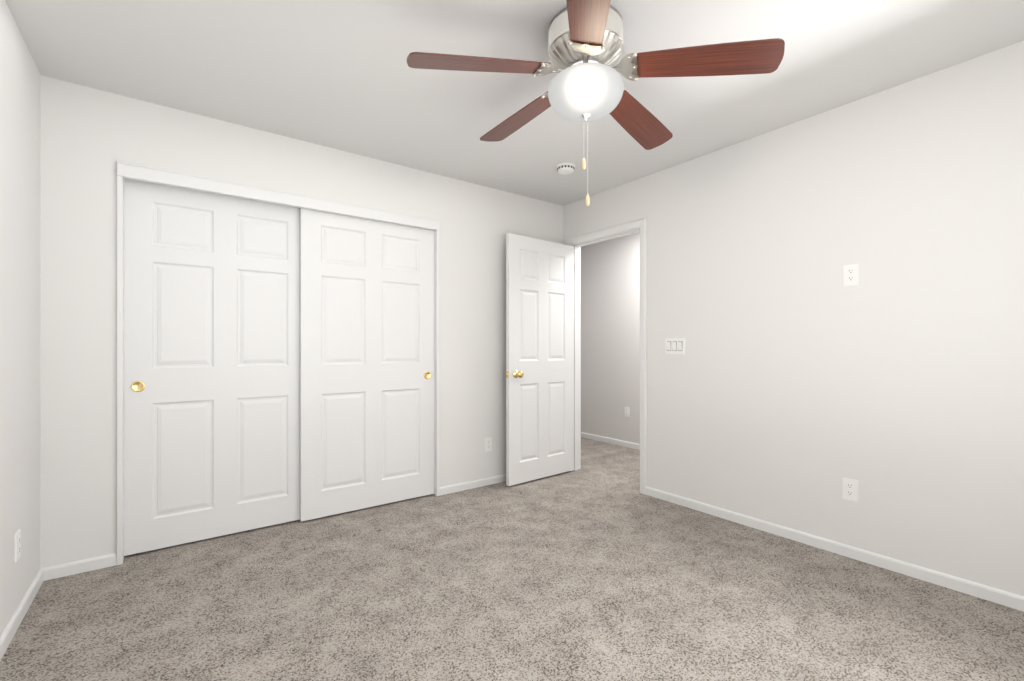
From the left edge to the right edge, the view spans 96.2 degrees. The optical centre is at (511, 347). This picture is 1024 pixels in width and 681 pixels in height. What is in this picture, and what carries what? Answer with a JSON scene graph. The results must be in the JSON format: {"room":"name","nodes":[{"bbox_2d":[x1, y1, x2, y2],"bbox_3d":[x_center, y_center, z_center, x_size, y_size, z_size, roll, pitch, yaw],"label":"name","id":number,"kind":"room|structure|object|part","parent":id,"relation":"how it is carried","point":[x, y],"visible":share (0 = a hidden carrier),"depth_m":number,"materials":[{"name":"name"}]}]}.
{"room":"empty bedroom","nodes":[
{"label":"empty bedroom","id":0,"kind":"room"},
{"bbox_2d":[0,0,40,636],"bbox_3d":[-1.241,-0.093,0.728,0.120,2.440,3.860,0,0,-37],"label":"wall","id":1,"kind":"structure","parent":0,"point":[20,292],"depth_m":1.91,"materials":[{"name":"white paint"}]},
{"bbox_2d":[15,529,20,561],"bbox_3d":[-2.017,0.810,1.876,0.008,0.115,0.070,0,0,-37],"label":"outlet","id":2,"kind":"object","parent":1,"relation":"attached to","point":[17,544],"visible":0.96,"depth_m":1.86,"materials":[{"name":"white plastic"}]},
{"bbox_2d":[0,566,51,660],"bbox_3d":[-1.188,1.097,0.767,0.012,0.060,3.620,0,0,-37],"label":"baseboard","id":3,"kind":"structure","parent":1,"relation":"attached to","point":[44,574],"depth_m":1.91,"materials":[{"name":"white wood"}]},
{"bbox_2d":[41,75,562,567],"bbox_3d":[-0.935,-0.093,3.288,3.430,2.440,0.120,0,0,-37],"label":"wall","id":4,"kind":"structure","parent":0,"point":[89,137],"depth_m":2.45,"materials":[{"name":"white paint"}]},
{"bbox_2d":[124,178,299,555],"bbox_3d":[-1.711,0.100,2.739,0.925,2.030,0.039,0,0,-37],"label":"closet door","id":5,"kind":"structure","parent":4,"relation":"in","point":[211,365],"depth_m":2.68,"materials":[{"name":"white wood"}]},
{"bbox_2d":[117,160,439,564],"bbox_3d":[-1.334,0.081,2.977,1.860,2.092,0.142,0,0,-37],"label":"trim","id":6,"kind":"structure","parent":4,"relation":"attached to","point":[137,172],"depth_m":2.65,"materials":[{"name":"white wood"}]},
{"bbox_2d":[300,208,433,521],"bbox_3d":[-0.979,0.100,3.230,0.945,2.030,0.039,0,0,-37],"label":"closet door","id":7,"kind":"structure","parent":4,"relation":"in","point":[366,363],"depth_m":3.18,"materials":[{"name":"white wood"}]},
{"bbox_2d":[485,437,491,451],"bbox_3d":[-0.193,0.797,3.761,0.070,0.115,0.008,0,0,-37],"label":"outlet","id":8,"kind":"object","parent":4,"relation":"attached to","point":[488,443],"visible":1,"depth_m":3.76,"materials":[{"name":"white plastic"}]},
{"bbox_2d":[0,437,1023,680],"bbox_3d":[0.163,1.177,2.834,4.890,0.100,5.560,0,0,-37],"label":"floor","id":9,"kind":"structure","parent":0,"point":[598,566],"depth_m":2.00,"materials":[{"name":"grey carpet"}]},
{"bbox_2d":[5,0,1023,205],"bbox_3d":[0.163,-1.363,2.834,4.890,0.100,5.560,0,0,-37],"label":"ceiling","id":10,"kind":"structure","parent":0,"point":[342,75],"depth_m":2.15,"materials":[{"name":"white paint"}]},
{"bbox_2d":[556,163,575,174],"bbox_3d":[0.390,-1.291,3.337,0.144,0.044,0.144,0,0,-37],"label":"smoke detector","id":11,"kind":"object","parent":10,"relation":"attached to","point":[565,168],"visible":1,"depth_m":3.30,"materials":[{"name":"white plastic"}]},
{"bbox_2d":[407,0,784,205],"bbox_3d":[0.285,-0.945,1.929,1.376,0.735,1.335,0,0,-37],"label":"ceiling fan","id":12,"kind":"object","parent":10,"relation":"hanging from","point":[586,47],"visible":1,"depth_m":1.77,"materials":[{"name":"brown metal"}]},
{"bbox_3d":[0.301,-1.022,1.881,0.306,0.146,0.306,0,0,-37],"label":"glass","id":13,"kind":"part","parent":12,"relation":"part of","materials":[{"name":"white glass"}]},
{"bbox_2d":[581,232,639,443],"bbox_3d":[1.681,-0.093,4.789,0.120,2.440,4.240,0,0,-37],"label":"wall","id":14,"kind":"structure","parent":0,"point":[610,329],"depth_m":5.36,"materials":[{"name":"white paint"}]},
{"bbox_2d":[581,432,639,449],"bbox_3d":[1.628,1.097,4.750,0.012,0.060,4.000,0,0,-37],"label":"baseboard","id":15,"kind":"structure","parent":14,"relation":"attached to","point":[612,441],"depth_m":5.35,"materials":[{"name":"white wood"}]},
{"bbox_2d":[624,407,629,416],"bbox_3d":[1.300,0.732,5.193,0.008,0.115,0.070,0,0,-37],"label":"outlet","id":16,"kind":"object","parent":14,"relation":"attached to","point":[626,411],"visible":1,"depth_m":5.18,"materials":[{"name":"white plastic"}]},
{"bbox_2d":[563,40,1023,595],"bbox_3d":[1.097,-0.093,3.531,0.120,2.440,5.560,0,0,-37],"label":"wall","id":17,"kind":"structure","parent":0,"point":[793,384],"depth_m":2.43,"materials":[{"name":"white paint"}]},
{"bbox_2d":[505,233,573,485],"bbox_3d":[0.271,0.099,3.919,0.787,2.025,0.186,0,0,-37],"label":"door","id":18,"kind":"structure","parent":17,"relation":"in","point":[539,373],"depth_m":3.88,"materials":[{"name":"white wood"}]},
{"bbox_2d":[566,218,646,493],"bbox_3d":[0.815,0.067,3.910,0.150,2.120,0.889,0,0,-37],"label":"door frame","id":19,"kind":"structure","parent":17,"relation":"attached to","point":[617,231],"depth_m":3.73,"materials":[{"name":"white wood"}]},
{"bbox_2d":[665,338,684,353],"bbox_3d":[1.174,-0.008,3.317,0.012,0.115,0.163,0,0,-37],"label":"switch plate","id":20,"kind":"object","parent":17,"relation":"attached to","point":[674,345],"visible":1,"depth_m":3.31,"materials":[{"name":"white plastic"}]},
{"bbox_2d":[645,486,1023,611],"bbox_3d":[1.820,1.097,2.451,0.012,0.060,2.664,0,0,-37],"label":"baseboard","id":21,"kind":"structure","parent":17,"relation":"attached to","point":[998,596],"depth_m":2.42,"materials":[{"name":"white wood"}]},
{"bbox_2d":[843,478,857,501],"bbox_3d":[1.814,0.764,2.462,0.008,0.115,0.070,0,0,-37],"label":"electrical outlet","id":22,"kind":"object","parent":17,"relation":"attached to","point":[850,489],"visible":1,"depth_m":2.46,"materials":[{"name":"white plastic"}]},
{"bbox_2d":[843,264,858,285],"bbox_3d":[1.817,-0.386,2.459,0.008,0.115,0.070,0,0,-37],"label":"electrical outlet","id":23,"kind":"object","parent":17,"relation":"attached to","point":[851,275],"visible":1,"depth_m":2.46,"materials":[{"name":"white plastic"}]}
]}

